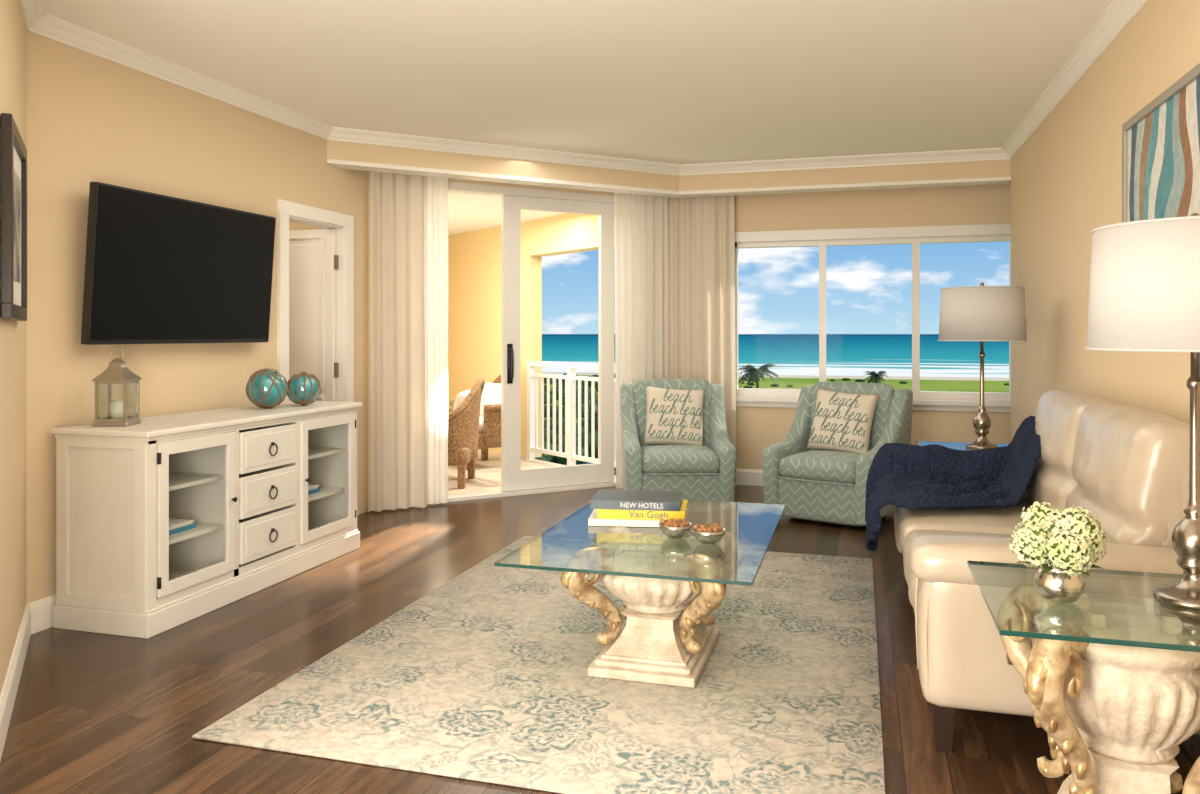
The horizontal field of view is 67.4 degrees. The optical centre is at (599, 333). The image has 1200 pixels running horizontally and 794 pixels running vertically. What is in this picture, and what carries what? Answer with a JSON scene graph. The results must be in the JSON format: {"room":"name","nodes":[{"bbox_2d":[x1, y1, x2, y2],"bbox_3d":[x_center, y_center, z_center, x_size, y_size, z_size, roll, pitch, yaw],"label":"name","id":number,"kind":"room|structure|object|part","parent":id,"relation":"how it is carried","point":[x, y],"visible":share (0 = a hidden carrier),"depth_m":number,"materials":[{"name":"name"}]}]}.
{"room":"living room","nodes":[
{"label":"living room","id":0,"kind":"room"},
{"bbox_2d":[0,0,26,694],"bbox_3d":[-2.097,-0.045,3.075,1.355,2.690,1.355,0,0,16],"label":"wall","id":1,"kind":"structure","parent":0,"point":[13,32],"depth_m":3.29,"materials":[{"name":"beige paint"}]},
{"bbox_2d":[1,113,26,320],"bbox_3d":[-2.067,-0.380,3.181,0.032,0.660,0.661,0,0,-29],"label":"framed picture","id":2,"kind":"object","parent":1,"relation":"attached to","point":[13,149],"visible":1,"depth_m":2.94,"materials":[{"name":"black"}]},
{"bbox_2d":[14,170,20,282],"bbox_3d":[-2.069,-0.380,3.179,0.012,0.380,0.380,0,0,-29],"label":"print","id":3,"kind":"object","parent":2,"relation":"attached to","point":[17,183],"depth_m":3.23},
{"bbox_2d":[0,594,55,760],"bbox_3d":[-2.389,1.232,1.881,1.286,0.135,7.290,0,0,16],"label":"baseboard","id":4,"kind":"structure","parent":1,"relation":"attached to","point":[38,614],"depth_m":3.45,"materials":[{"name":"white"}]},
{"bbox_2d":[27,31,368,602],"bbox_3d":[-2.133,-0.045,5.304,0.120,2.690,2.910,0,0,16],"label":"wall","id":5,"kind":"structure","parent":0,"point":[91,118],"depth_m":4.44,"materials":[{"name":"paint"}]},
{"bbox_2d":[81,182,275,344],"bbox_3d":[-2.162,-0.321,4.709,0.153,0.740,1.300,0,0,16],"label":"television","id":6,"kind":"object","parent":5,"relation":"attached to","point":[160,269],"visible":1,"depth_m":4.54,"materials":[{"name":"black plastic"}]},
{"bbox_2d":[277,199,353,401],"bbox_3d":[-1.926,0.236,5.979,0.143,2.139,0.841,0,0,16],"label":"door frame","id":7,"kind":"structure","parent":5,"relation":"attached to","point":[287,211],"depth_m":6.26,"materials":[{"name":"white"}]},
{"bbox_2d":[289,229,335,401],"bbox_3d":[-2.176,0.280,6.363,0.680,2.020,0.036,0,0,16],"label":"leaf","id":8,"kind":"object","parent":7,"relation":"in","point":[328,392],"visible":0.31,"depth_m":6.27,"materials":[{"name":"white"}]},
{"bbox_2d":[289,245,316,378],"bbox_3d":[-2.181,0.243,6.345,0.420,1.735,0.006,0,0,16],"label":"panel raised","id":9,"kind":"object","parent":8,"relation":"attached to","point":[302,258],"depth_m":6.32,"materials":[{"name":"wood"}]},
{"bbox_2d":[289,236,323,400],"bbox_3d":[-2.182,0.243,6.344,0.540,1.854,0.016,0,0,16],"label":"panel molding","id":10,"kind":"object","parent":8,"relation":"attached to","point":[302,237],"visible":0.3,"depth_m":6.26,"materials":[{"name":"wood"}]},
{"bbox_2d":[334,255,338,376],"bbox_3d":[-1.840,0.275,6.276,0.023,1.650,0.031,0,0,16],"label":"hinges","id":11,"kind":"object","parent":7,"relation":"attached to","point":[336,257],"visible":0.71,"depth_m":6.26,"materials":[{"name":"silver metal"}]},
{"bbox_2d":[19,0,1147,175],"bbox_3d":[-0.466,-1.351,2.659,4.550,0.078,9.850,0,0,16],"label":"crown molding","id":12,"kind":"structure","parent":5,"relation":"attached to","point":[1119,13],"depth_m":5.71,"materials":[{"name":"white"}]},
{"bbox_2d":[289,221,325,230],"bbox_3d":[-2.562,-0.045,6.953,1.620,2.690,0.100,0,0,16],"label":"wall","id":13,"kind":"structure","parent":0,"point":[292,225],"depth_m":6.82,"materials":[{"name":"beige paint"}]},
{"bbox_2d":[448,220,541,457],"bbox_3d":[-0.039,-0.040,7.203,7.370,2.700,7.720,0,0,16],"label":"wall","id":14,"kind":"structure","parent":0,"point":[474,257],"depth_m":10.26,"materials":[{"name":"paint"}]},
{"bbox_2d":[448,192,565,235],"bbox_3d":[-1.126,-1.065,8.990,4.050,0.470,4.590,0,0,16],"label":"ceiling","id":15,"kind":"structure","parent":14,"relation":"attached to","point":[466,212],"depth_m":8.96,"materials":[{"name":"paint"}]},
{"bbox_2d":[448,182,615,501],"bbox_3d":[-0.619,0.060,7.347,1.933,2.482,0.132,0,0,-29],"label":"frame","id":16,"kind":"object","parent":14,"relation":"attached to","point":[456,187],"visible":0.14,"depth_m":7.29,"materials":[{"name":"white"}]},
{"bbox_2d":[501,195,613,491],"bbox_3d":[-0.324,0.070,7.498,1.030,2.401,0.105,0,0,-29],"label":"door","id":17,"kind":"structure","parent":16,"relation":"in","point":[513,478],"depth_m":7.40,"materials":[{"name":"white paint"},{"name":"glass"},{"name":"black metal"}]},
{"bbox_3d":[-0.717,0.240,7.257,0.045,0.320,0.062,0,0,-29],"label":"pull handle","id":18,"kind":"part","parent":17,"relation":"part of","materials":[{"name":"black plastic"}]},
{"bbox_2d":[736,469,762,485],"bbox_3d":[1.996,1.232,7.385,3.560,0.135,0.301,0,0,16],"label":"baseboard","id":19,"kind":"structure","parent":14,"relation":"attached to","point":[743,476],"depth_m":7.73,"materials":[{"name":"white"}]},
{"bbox_2d":[735,224,1010,411],"bbox_3d":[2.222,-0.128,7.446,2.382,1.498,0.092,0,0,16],"label":"window frame","id":20,"kind":"structure","parent":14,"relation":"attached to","point":[982,229],"depth_m":7.39,"materials":[{"name":"white"}]},
{"bbox_2d":[448,449,615,495],"bbox_3d":[-1.126,1.380,8.990,4.050,0.140,4.590,0,0,16],"label":"floor","id":21,"kind":"structure","parent":0,"point":[487,478],"depth_m":8.45,"materials":[{"name":"tile"}]},
{"bbox_2d":[448,377,484,488],"bbox_3d":[-1.352,0.846,7.907,0.676,0.930,0.806,0,0,1],"label":"wicker armchair","id":22,"kind":"object","parent":21,"relation":"on","point":[463,419],"visible":0.66,"depth_m":7.66,"materials":[{"name":"beige"}]},
{"bbox_3d":[-1.401,1.040,7.908,0.580,0.160,0.620,0,0,1],"label":"seat","id":23,"kind":"part","parent":22,"relation":"part of","materials":[{"name":"wicker"}]},
{"bbox_2d":[453,390,470,409],"bbox_3d":[-1.190,0.690,7.904,0.190,0.379,0.440,0,0,1],"label":"cushion","id":24,"kind":"object","parent":22,"relation":"on","point":[466,394],"depth_m":7.69,"materials":[{"name":"beige fabric"}]},
{"bbox_2d":[450,374,500,469],"bbox_3d":[-1.194,0.846,9.042,0.676,0.930,0.806,0,0,-36],"label":"wicker armchair","id":25,"kind":"object","parent":21,"relation":"on","point":[490,403],"visible":0.44,"depth_m":8.76,"materials":[{"name":"beige"}]},
{"bbox_2d":[479,416,482,432],"bbox_3d":[-1.250,0.910,9.002,0.500,0.159,0.520,0,0,-36],"label":"seat cushion","id":26,"kind":"object","parent":25,"relation":"on","point":[481,417],"depth_m":8.76,"materials":[{"name":"beige fabric"}]},
{"bbox_3d":[-1.233,1.040,9.014,0.580,0.160,0.620,0,0,-36],"label":"seat","id":27,"kind":"part","parent":25,"relation":"part of","materials":[{"name":"wicker"}]},
{"bbox_2d":[480,383,500,415],"bbox_3d":[-1.063,0.690,9.137,0.190,0.379,0.440,0,0,-36],"label":"cushion","id":28,"kind":"object","parent":25,"relation":"on","point":[491,394],"depth_m":9.08,"materials":[{"name":"beige fabric"}]},
{"bbox_2d":[527,361,615,466],"bbox_3d":[-0.256,0.798,8.857,0.065,1.026,1.632,0,0,-37],"label":"balcony railing","id":29,"kind":"object","parent":21,"relation":"on","point":[570,378],"visible":0.68,"depth_m":9.04,"materials":[{"name":"white"}]},
{"bbox_2d":[448,178,668,233],"bbox_3d":[-0.569,-0.045,7.380,1.946,2.690,1.946,0,0,16],"label":"wall","id":30,"kind":"structure","parent":0,"point":[449,179],"depth_m":7.31,"materials":[{"name":"paint"}]},
{"bbox_2d":[530,213,614,255],"bbox_3d":[-0.173,-1.015,8.914,1.416,0.370,1.132,0,0,16],"label":"beam","id":31,"kind":"structure","parent":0,"point":[567,233],"depth_m":9.00,"materials":[{"name":"paint"}]},
{"bbox_2d":[44,0,1112,163],"bbox_3d":[-0.922,-1.440,3.024,6.950,0.100,10.600,0,0,16],"label":"ceiling","id":32,"kind":"structure","parent":0,"point":[664,81],"depth_m":4.68,"materials":[{"name":"white paint"}]},
{"bbox_2d":[0,485,1199,793],"bbox_3d":[-0.154,1.360,2.803,5.350,0.120,10.600,0,0,16],"label":"floor","id":33,"kind":"structure","parent":0,"point":[93,713],"depth_m":3.43,"materials":[{"name":"brown wood"}]},
{"bbox_2d":[51,401,361,638],"bbox_3d":[-1.927,0.858,4.720,0.538,0.885,1.720,0,0,16],"label":"media cabinet","id":34,"kind":"object","parent":33,"relation":"on","point":[243,474],"visible":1,"depth_m":4.33,"materials":[{"name":"white wood"}]},
{"bbox_3d":[-2.173,0.820,3.920,0.480,0.751,0.016,0,0,16],"label":"panel frame","id":35,"kind":"part","parent":34,"relation":"part of","materials":[{"name":"wood"}]},
{"bbox_2d":[92,347,141,426],"bbox_3d":[-2.199,0.237,4.101,0.153,0.354,0.153,0,0,-4],"label":"candle lantern","id":36,"kind":"object","parent":34,"relation":"on","point":[117,372],"visible":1,"depth_m":4.07,"materials":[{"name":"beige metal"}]},
{"bbox_2d":[110,400,122,418],"bbox_3d":[-2.199,0.348,4.101,0.056,0.092,0.056,0,0,-4],"label":"candle","id":37,"kind":"object","parent":36,"relation":"on","point":[116,407],"depth_m":4.08,"materials":[{"name":"beige wax"}]},
{"bbox_2d":[169,518,196,534],"bbox_3d":[-2.081,0.908,4.212,0.225,0.042,0.280,0,0,16],"label":"magazine stack","id":38,"kind":"object","parent":34,"relation":"in","point":[176,525],"visible":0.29,"depth_m":4.24,"materials":[{"name":"blue"}]},
{"bbox_2d":[169,518,194,529],"bbox_3d":[-2.083,0.896,4.205,0.225,0.018,0.265,0,0,16],"label":"books","id":39,"kind":"object","parent":38,"relation":"on","point":[174,523],"depth_m":4.26,"materials":[{"name":"white paper"}]},
{"bbox_3d":[-1.851,0.810,4.143,0.024,0.671,0.495,0,0,16],"label":"door frame","id":40,"kind":"part","parent":34,"relation":"part of","materials":[{"name":"wood"}]},
{"bbox_3d":[-1.937,0.451,4.723,0.505,0.018,1.690,0,0,16],"label":"molding","id":41,"kind":"part","parent":34,"relation":"part of","materials":[{"name":"wood"}]},
{"bbox_3d":[-1.715,0.819,4.659,0.024,0.765,1.671,0,0,16],"label":"frame","id":42,"kind":"part","parent":34,"relation":"part of","materials":[{"name":"wood"}]},
{"bbox_2d":[246,368,287,407],"bbox_3d":[-1.853,0.303,5.011,0.223,0.223,0.221,0,0,16],"label":"float","id":43,"kind":"object","parent":34,"relation":"on","point":[265,388],"visible":1,"depth_m":4.94,"materials":[{"name":"teal glass"}]},
{"bbox_3d":[-1.705,0.588,4.642,0.027,0.205,0.455,0,0,16],"label":"drawer","id":44,"kind":"part","parent":34,"relation":"part of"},
{"bbox_3d":[-1.705,0.810,4.642,0.027,0.205,0.455,0,0,16],"label":"drawer","id":45,"kind":"part","parent":34,"relation":"part of","materials":[{"name":"wood"}]},
{"bbox_3d":[-1.705,1.032,4.642,0.027,0.205,0.455,0,0,16],"label":"drawer","id":46,"kind":"part","parent":34,"relation":"part of","materials":[{"name":"wood"}]},
{"bbox_3d":[-1.685,0.593,4.637,0.020,0.074,0.067,0,0,16],"label":"ring pull","id":47,"kind":"part","parent":34,"relation":"part of","materials":[{"name":"grey metal"}]},
{"bbox_3d":[-1.685,0.815,4.637,0.020,0.074,0.067,0,0,16],"label":"ring pull","id":48,"kind":"part","parent":34,"relation":"part of","materials":[{"name":"grey metal"}]},
{"bbox_3d":[-1.685,1.037,4.637,0.020,0.074,0.067,0,0,16],"label":"ring pull","id":49,"kind":"part","parent":34,"relation":"part of","materials":[{"name":"grey metal"}]},
{"bbox_2d":[287,372,320,404],"bbox_3d":[-1.719,0.317,5.222,0.196,0.195,0.191,0,0,16],"label":"float","id":50,"kind":"object","parent":34,"relation":"on","point":[304,388],"visible":0.97,"depth_m":5.16,"materials":[{"name":"teal glass"}]},
{"bbox_2d":[308,484,319,494],"bbox_3d":[-1.795,0.908,5.202,0.225,0.042,0.280,0,0,16],"label":"magazine stack","id":51,"kind":"object","parent":34,"relation":"in","point":[312,489],"visible":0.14,"depth_m":5.25,"materials":[{"name":"blue"}]},
{"bbox_2d":[308,484,318,490],"bbox_3d":[-1.797,0.896,5.195,0.225,0.018,0.265,0,0,16],"label":"books","id":52,"kind":"object","parent":51,"relation":"on","point":[310,487],"depth_m":5.25,"materials":[{"name":"white paper"}]},
{"bbox_2d":[308,488,319,494],"bbox_3d":[-1.795,0.918,5.202,0.225,0.022,0.280,0,0,16],"label":"books","id":53,"kind":"object","parent":51,"relation":"on","point":[310,490],"depth_m":5.24,"materials":[{"name":"blue paper"}]},
{"bbox_3d":[-1.557,0.810,5.162,0.024,0.671,0.535,0,0,16],"label":"door frame","id":54,"kind":"part","parent":34,"relation":"part of","materials":[{"name":"wood"}]},
{"bbox_2d":[192,536,884,793],"bbox_3d":[0.127,1.293,4.028,2.130,0.012,2.990,0,0,16],"label":"area rug","id":55,"kind":"object","parent":33,"relation":"on","point":[483,677],"visible":0.87,"depth_m":3.18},
{"bbox_2d":[494,500,785,687],"bbox_3d":[0.259,1.055,3.818,0.930,0.462,1.420,0,0,16],"label":"coffee table","id":56,"kind":"object","parent":55,"relation":"on","point":[668,589],"visible":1,"depth_m":3.42,"materials":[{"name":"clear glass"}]},
{"bbox_2d":[588,489,687,526],"bbox_3d":[0.170,0.773,4.004,0.426,0.107,0.306,0,0,8],"label":"book stack","id":57,"kind":"object","parent":56,"relation":"on","point":[629,508],"visible":0.98,"depth_m":3.88,"materials":[{"name":"white"}]},
{"bbox_2d":[588,509,659,526],"bbox_3d":[0.158,0.812,4.005,0.401,0.028,0.306,0,0,8],"label":"book","id":58,"kind":"object","parent":57,"relation":"on","point":[595,519],"depth_m":3.87,"materials":[{"name":"white paper"}]},
{"bbox_2d":[591,489,682,510],"bbox_3d":[0.169,0.739,4.009,0.385,0.038,0.270,0,0,8],"label":"book","id":59,"kind":"object","parent":57,"relation":"on","point":[604,499],"depth_m":3.90,"materials":[{"name":"grey paper"}]},
{"bbox_2d":[597,500,687,519],"bbox_3d":[0.193,0.778,4.005,0.380,0.040,0.275,0,0,8],"label":"book","id":60,"kind":"object","parent":57,"relation":"on","point":[604,511],"depth_m":3.87,"materials":[{"name":"yellow paper"}]},
{"bbox_3d":[0.259,0.836,3.818,0.930,0.014,1.420,0,0,16],"label":"glass","id":61,"kind":"part","parent":56,"relation":"part of","materials":[{"name":"teal"}]},
{"bbox_2d":[599,535,719,613],"bbox_3d":[0.232,0.971,3.618,0.493,0.232,0.566,0,0,16],"label":"table base","id":62,"kind":"object","parent":56,"relation":"on","point":[645,554],"depth_m":3.43,"materials":[{"name":"beige stone"}]},
{"bbox_2d":[659,518,691,538],"bbox_3d":[0.307,0.791,3.659,0.136,0.074,0.136,0,0,16],"label":"decorative bowl","id":63,"kind":"object","parent":56,"relation":"on","point":[672,528],"visible":1,"depth_m":3.62,"materials":[{"name":"silver metal"}]},
{"bbox_2d":[691,523,725,543],"bbox_3d":[0.429,0.791,3.561,0.136,0.074,0.136,0,0,16],"label":"decorative bowl","id":64,"kind":"object","parent":56,"relation":"on","point":[709,533],"visible":1,"depth_m":3.52,"materials":[{"name":"silver metal"}]},
{"bbox_2d":[620,379,735,512],"bbox_3d":[0.569,0.828,6.768,0.817,0.945,0.851,0,0,-1],"label":"armchair","id":65,"kind":"object","parent":33,"relation":"on","point":[674,435],"visible":0.97,"depth_m":6.75,"materials":[{"name":"fabric"}]},
{"bbox_3d":[0.232,0.817,6.762,0.141,0.847,0.851,0,0,-1],"label":"arm","id":66,"kind":"part","parent":65,"relation":"part of","materials":[{"name":"fabric"}]},
{"bbox_2d":[643,385,704,445],"bbox_3d":[0.568,0.630,6.853,0.490,0.470,0.208,0,0,-1],"label":"pillow","id":67,"kind":"object","parent":65,"relation":"on","point":[670,416],"depth_m":6.79,"materials":[{"name":"beige fabric"}]},
{"bbox_2d":[640,444,719,472],"bbox_3d":[0.571,0.925,6.678,0.560,0.188,0.664,0,0,-1],"label":"seat cushion","id":68,"kind":"object","parent":65,"relation":"on","point":[654,458],"depth_m":6.37,"materials":[{"name":"fabric"}]},
{"bbox_3d":[0.907,0.817,6.773,0.141,0.847,0.851,0,0,-1],"label":"arm","id":69,"kind":"part","parent":65,"relation":"part of","materials":[{"name":"fabric"}]},
{"bbox_2d":[763,382,912,526],"bbox_3d":[1.686,0.828,6.383,0.817,0.945,0.851,0,0,36],"label":"armchair","id":70,"kind":"object","parent":33,"relation":"on","point":[819,470],"visible":0.99,"depth_m":6.28,"materials":[{"name":"fabric"}]},
{"bbox_3d":[1.413,0.817,6.582,0.141,0.847,0.851,0,0,36],"label":"arm","id":71,"kind":"part","parent":70,"relation":"part of","materials":[{"name":"fabric"}]},
{"bbox_2d":[779,449,861,483],"bbox_3d":[1.633,0.925,6.310,0.560,0.188,0.664,0,0,36],"label":"seat cushion","id":72,"kind":"object","parent":70,"relation":"on","point":[796,466],"depth_m":6.10,"materials":[{"name":"fabric"}]},
{"bbox_2d":[806,388,878,453],"bbox_3d":[1.736,0.630,6.451,0.490,0.470,0.208,0,0,36],"label":"pillow","id":73,"kind":"object","parent":70,"relation":"on","point":[842,422],"depth_m":6.40,"materials":[{"name":"beige fabric"}]},
{"bbox_3d":[1.959,0.817,6.184,0.141,0.847,0.851,0,0,36],"label":"arm","id":74,"kind":"part","parent":70,"relation":"part of","materials":[{"name":"fabric"}]},
{"bbox_2d":[916,441,1008,449],"bbox_3d":[2.173,0.980,5.149,0.660,0.640,0.640,0,0,16],"label":"end table","id":75,"kind":"object","parent":33,"relation":"on","point":[953,445],"visible":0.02,"depth_m":5.38,"materials":[{"name":"clear glass"}]},
{"bbox_2d":[938,283,1027,449],"bbox_3d":[2.212,0.180,5.211,0.481,0.958,0.481,0,0,16],"label":"table lamp","id":76,"kind":"object","parent":75,"relation":"on","point":[981,313],"visible":1,"depth_m":5.03,"materials":[{"name":"fabric"}]},
{"bbox_3d":[2.212,0.330,5.211,0.176,0.660,0.176,0,0,16],"label":"stem","id":77,"kind":"part","parent":76,"relation":"part of","materials":[{"name":"silver metal"}]},
{"bbox_3d":[2.212,-0.113,5.211,0.472,0.305,0.472,0,0,16],"label":"lamp shade","id":78,"kind":"part","parent":76,"relation":"part of","materials":[{"name":"grey fabric"}]},
{"bbox_2d":[894,390,1199,752],"bbox_3d":[1.705,0.780,3.703,0.918,1.040,2.221,0,0,16],"label":"leather sofa","id":79,"kind":"object","parent":33,"relation":"on","point":[1128,466],"visible":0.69,"depth_m":2.79,"materials":[{"name":"beige leather"}]},
{"bbox_2d":[865,416,1041,550],"bbox_3d":[1.751,0.748,4.302,0.926,0.703,0.800,0,0,16],"label":"throw blanket","id":80,"kind":"object","parent":79,"relation":"on","point":[908,476],"visible":0.91,"depth_m":4.41,"materials":[{"name":"blue fabric"}]},
{"bbox_2d":[903,530,1017,609],"bbox_3d":[1.508,0.900,3.307,0.734,0.223,0.875,0,0,16],"label":"seat cushion","id":81,"kind":"object","parent":79,"relation":"on","point":[910,577],"depth_m":3.60,"materials":[{"name":"beige leather"}]},
{"bbox_3d":[1.978,0.940,4.654,0.870,0.430,0.216,0,0,16],"label":"arm","id":82,"kind":"part","parent":79,"relation":"part of","materials":[{"name":"beige leather"}]},
{"bbox_2d":[894,499,1032,552],"bbox_3d":[1.749,0.901,4.143,0.736,0.222,0.875,0,0,16],"label":"seat cushion","id":83,"kind":"object","parent":79,"relation":"on","point":[996,520],"depth_m":3.93,"materials":[{"name":"beige leather"}]},
{"bbox_3d":[1.429,0.940,2.752,0.870,0.430,0.216,0,0,16],"label":"arm","id":84,"kind":"part","parent":79,"relation":"part of","materials":[{"name":"beige leather"}]},
{"bbox_2d":[1026,390,1116,510],"bbox_3d":[2.118,0.558,4.037,0.303,0.595,0.877,0,0,16],"label":"cushion","id":85,"kind":"object","parent":79,"relation":"on","point":[1058,412],"depth_m":3.86,"materials":[{"name":"beige leather"}]},
{"bbox_2d":[1065,403,1189,547],"bbox_3d":[1.878,0.560,3.201,0.300,0.597,0.876,0,0,16],"label":"cushion","id":86,"kind":"object","parent":79,"relation":"on","point":[1130,464],"depth_m":2.87,"materials":[{"name":"beige leather"}]},
{"bbox_3d":[2.088,0.770,3.592,0.120,0.720,2.050,0,0,16],"label":"frame","id":87,"kind":"part","parent":79,"relation":"part of","materials":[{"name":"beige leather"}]},
{"bbox_2d":[967,561,1199,793],"bbox_3d":[1.299,0.980,2.227,0.660,0.640,0.640,0,0,16],"label":"end table","id":88,"kind":"object","parent":33,"relation":"on","point":[1114,688],"visible":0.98,"depth_m":2.11,"materials":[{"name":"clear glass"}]},
{"bbox_2d":[1009,501,1108,602],"bbox_3d":[1.137,0.539,2.231,0.227,0.240,0.225,0,0,16],"label":"flower vase","id":89,"kind":"object","parent":88,"relation":"on","point":[1064,543],"visible":1,"depth_m":2.19,"materials":[{"name":"silver metal"}]},
{"bbox_2d":[1033,565,1085,602],"bbox_3d":[1.139,0.616,2.232,0.116,0.088,0.116,0,0,16],"label":"vase","id":90,"kind":"object","parent":89,"relation":"attached to","point":[1055,585],"depth_m":2.19,"materials":[{"name":"silver metal"}]},
{"bbox_3d":[1.299,0.667,2.227,0.660,0.014,0.640,0,0,16],"label":"glass","id":91,"kind":"part","parent":88,"relation":"part of","materials":[{"name":"teal"}]},
{"bbox_2d":[1035,601,1199,764],"bbox_3d":[1.299,0.864,2.227,0.398,0.320,0.398,0,0,16],"label":"table base","id":92,"kind":"object","parent":88,"relation":"on","point":[1135,705],"depth_m":2.10,"materials":[{"name":"beige stone"}]},
{"bbox_2d":[1085,213,1199,610],"bbox_3d":[1.468,0.180,2.220,0.481,0.958,0.481,0,0,16],"label":"table lamp","id":93,"kind":"object","parent":88,"relation":"on","point":[1144,294],"visible":1,"depth_m":2.14,"materials":[{"name":"fabric"}]},
{"bbox_3d":[1.468,-0.113,2.220,0.472,0.305,0.472,0,0,16],"label":"lamp shade","id":94,"kind":"part","parent":93,"relation":"part of","materials":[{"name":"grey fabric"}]},
{"bbox_3d":[1.468,0.330,2.220,0.176,0.660,0.176,0,0,16],"label":"stem","id":95,"kind":"part","parent":93,"relation":"part of","materials":[{"name":"silver metal"}]},
{"bbox_2d":[327,140,1010,190],"bbox_3d":[0.615,-1.278,6.463,4.802,0.225,2.200,0,0,16],"label":"header beam","id":96,"kind":"structure","parent":0,"point":[338,150],"depth_m":6.94,"materials":[{"name":"beige paint"}]},
{"bbox_2d":[368,171,425,512],"bbox_3d":[-1.484,-0.007,6.590,0.316,2.585,0.323,0,0,16],"label":"curtain","id":97,"kind":"object","parent":96,"relation":"hanging from","point":[396,408],"visible":0.94,"depth_m":6.61,"materials":[{"name":"beige fabric"}]},
{"bbox_2d":[423,176,447,504],"bbox_3d":[-1.252,-0.007,6.798,0.166,2.585,0.168,0,0,16],"label":"sheer curtain","id":98,"kind":"object","parent":96,"relation":"hanging from","point":[435,188],"visible":0.8,"depth_m":6.81,"materials":[{"name":"white fabric"}]},
{"bbox_2d":[614,193,667,488],"bbox_3d":[0.352,-0.007,7.576,0.393,2.585,0.359,0,0,16],"label":"sheer curtain","id":99,"kind":"object","parent":96,"relation":"hanging from","point":[640,221],"visible":0.59,"depth_m":7.58,"materials":[{"name":"white fabric"}]},
{"bbox_2d":[327,159,1010,197],"bbox_3d":[0.588,-1.169,6.500,4.656,0.032,2.184,0,0,16],"label":"crown molding","id":100,"kind":"structure","parent":96,"relation":"attached to","point":[353,165],"depth_m":6.97,"materials":[{"name":"white"}]},
{"bbox_2d":[668,195,735,485],"bbox_3d":[0.864,-0.007,7.664,0.588,2.585,0.098,0,0,16],"label":"curtain","id":101,"kind":"object","parent":96,"relation":"hanging from","point":[701,236],"visible":0.68,"depth_m":7.66,"materials":[{"name":"beige fabric"}]},
{"bbox_2d":[734,182,1010,469],"bbox_3d":[2.198,-0.045,7.562,3.270,2.690,0.150,0,0,16],"label":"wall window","id":102,"kind":"structure","parent":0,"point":[757,428],"depth_m":7.46,"materials":[{"name":"paint"}]},
{"bbox_2d":[1011,0,1199,440],"bbox_3d":[1.792,-0.045,2.007,0.150,2.690,9.850,0,0,16],"label":"wall","id":103,"kind":"structure","parent":0,"point":[1066,178],"depth_m":4.56,"materials":[{"name":"beige paint"}]},
{"bbox_2d":[1122,63,1199,222],"bbox_3d":[2.035,-0.490,3.180,0.032,0.780,1.241,0,0,16],"label":"framed painting","id":104,"kind":"object","parent":103,"relation":"attached to","point":[1161,141],"visible":0.48,"depth_m":3.30,"materials":[{"name":"multicoloured paint"}]},
{"label":"outside","id":105,"kind":"structure","parent":0,"visible":0},
{"bbox_2d":[544,375,1008,421],"bbox_3d":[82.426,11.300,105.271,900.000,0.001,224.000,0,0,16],"label":"lawn","id":106,"kind":"structure","parent":105,"point":[798,383],"depth_m":201.37,"materials":[{"name":"green plant"}]},
{"bbox_2d":[535,446,552,462],"bbox_3d":[-5.175,9.074,55.869,5.362,4.481,5.441,0,0,16],"label":"palm tree","id":107,"kind":"object","parent":106,"relation":"on","point":[540,458],"visible":0.04,"depth_m":55.32,"materials":[{"name":"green plant"}]},
{"bbox_2d":[556,379,581,388],"bbox_3d":[-4.163,8.374,116.335,4.132,5.867,4.085,0,0,16],"label":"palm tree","id":108,"kind":"object","parent":106,"relation":"on","point":[563,380],"visible":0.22,"depth_m":115.65,"materials":[{"name":"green plant"}]},
{"bbox_2d":[556,386,597,432],"bbox_3d":[-2.243,8.411,95.404,5.401,5.800,5.282,0,0,16],"label":"palm tree","id":109,"kind":"object","parent":106,"relation":"on","point":[589,387],"visible":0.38,"depth_m":94.71,"materials":[{"name":"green plant"}]},
{"bbox_2d":[576,411,597,443],"bbox_3d":[0.388,8.760,73.837,5.059,5.104,4.896,0,0,16],"label":"palm tree","id":110,"kind":"object","parent":106,"relation":"on","point":[596,415],"visible":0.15,"depth_m":72.89,"materials":[{"name":"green plant"}]},
{"bbox_2d":[581,400,597,418],"bbox_3d":[0.000,9.417,103.100,4.719,3.797,4.519,0,0,16],"label":"palm tree","id":111,"kind":"object","parent":106,"relation":"on","point":[596,400],"visible":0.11,"depth_m":102.72,"materials":[{"name":"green plant"}]},
{"bbox_2d":[738,363,780,387],"bbox_3d":[21.565,7.669,123.823,7.527,7.286,7.460,0,0,16],"label":"palm tree","id":112,"kind":"object","parent":106,"relation":"on","point":[752,372],"visible":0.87,"depth_m":122.70,"materials":[{"name":"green plant"}]},
{"bbox_2d":[537,373,1008,474],"bbox_3d":[8.856,10.800,130.173,119.952,3.179,199.496,0,0,16],"label":"shrubs","id":113,"kind":"object","parent":106,"relation":"on","point":[555,459],"visible":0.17,"depth_m":97.80,"materials":[{"name":"green plant"}]},
{"bbox_2d":[862,371,888,384],"bbox_3d":[59.857,10.207,196.032,6.885,4.372,6.944,0,0,16],"label":"palm tree","id":114,"kind":"object","parent":106,"relation":"on","point":[876,376],"visible":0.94,"depth_m":195.39,"materials":[{"name":"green plant"}]},
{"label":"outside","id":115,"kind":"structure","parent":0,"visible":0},
{"bbox_2d":[542,334,1008,377],"bbox_3d":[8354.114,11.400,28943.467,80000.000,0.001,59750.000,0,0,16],"label":"ocean","id":116,"kind":"object","parent":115,"point":[791,354],"visible":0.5,"depth_m":500.46,"materials":[{"name":"liquid"}]},
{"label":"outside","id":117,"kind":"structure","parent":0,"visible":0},
{"bbox_2d":[542,372,1008,380],"bbox_3d":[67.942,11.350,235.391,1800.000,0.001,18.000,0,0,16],"label":"beach sand","id":118,"kind":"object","parent":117,"point":[556,373],"visible":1,"depth_m":234.85,"materials":[{"name":"beige"}]}
]}

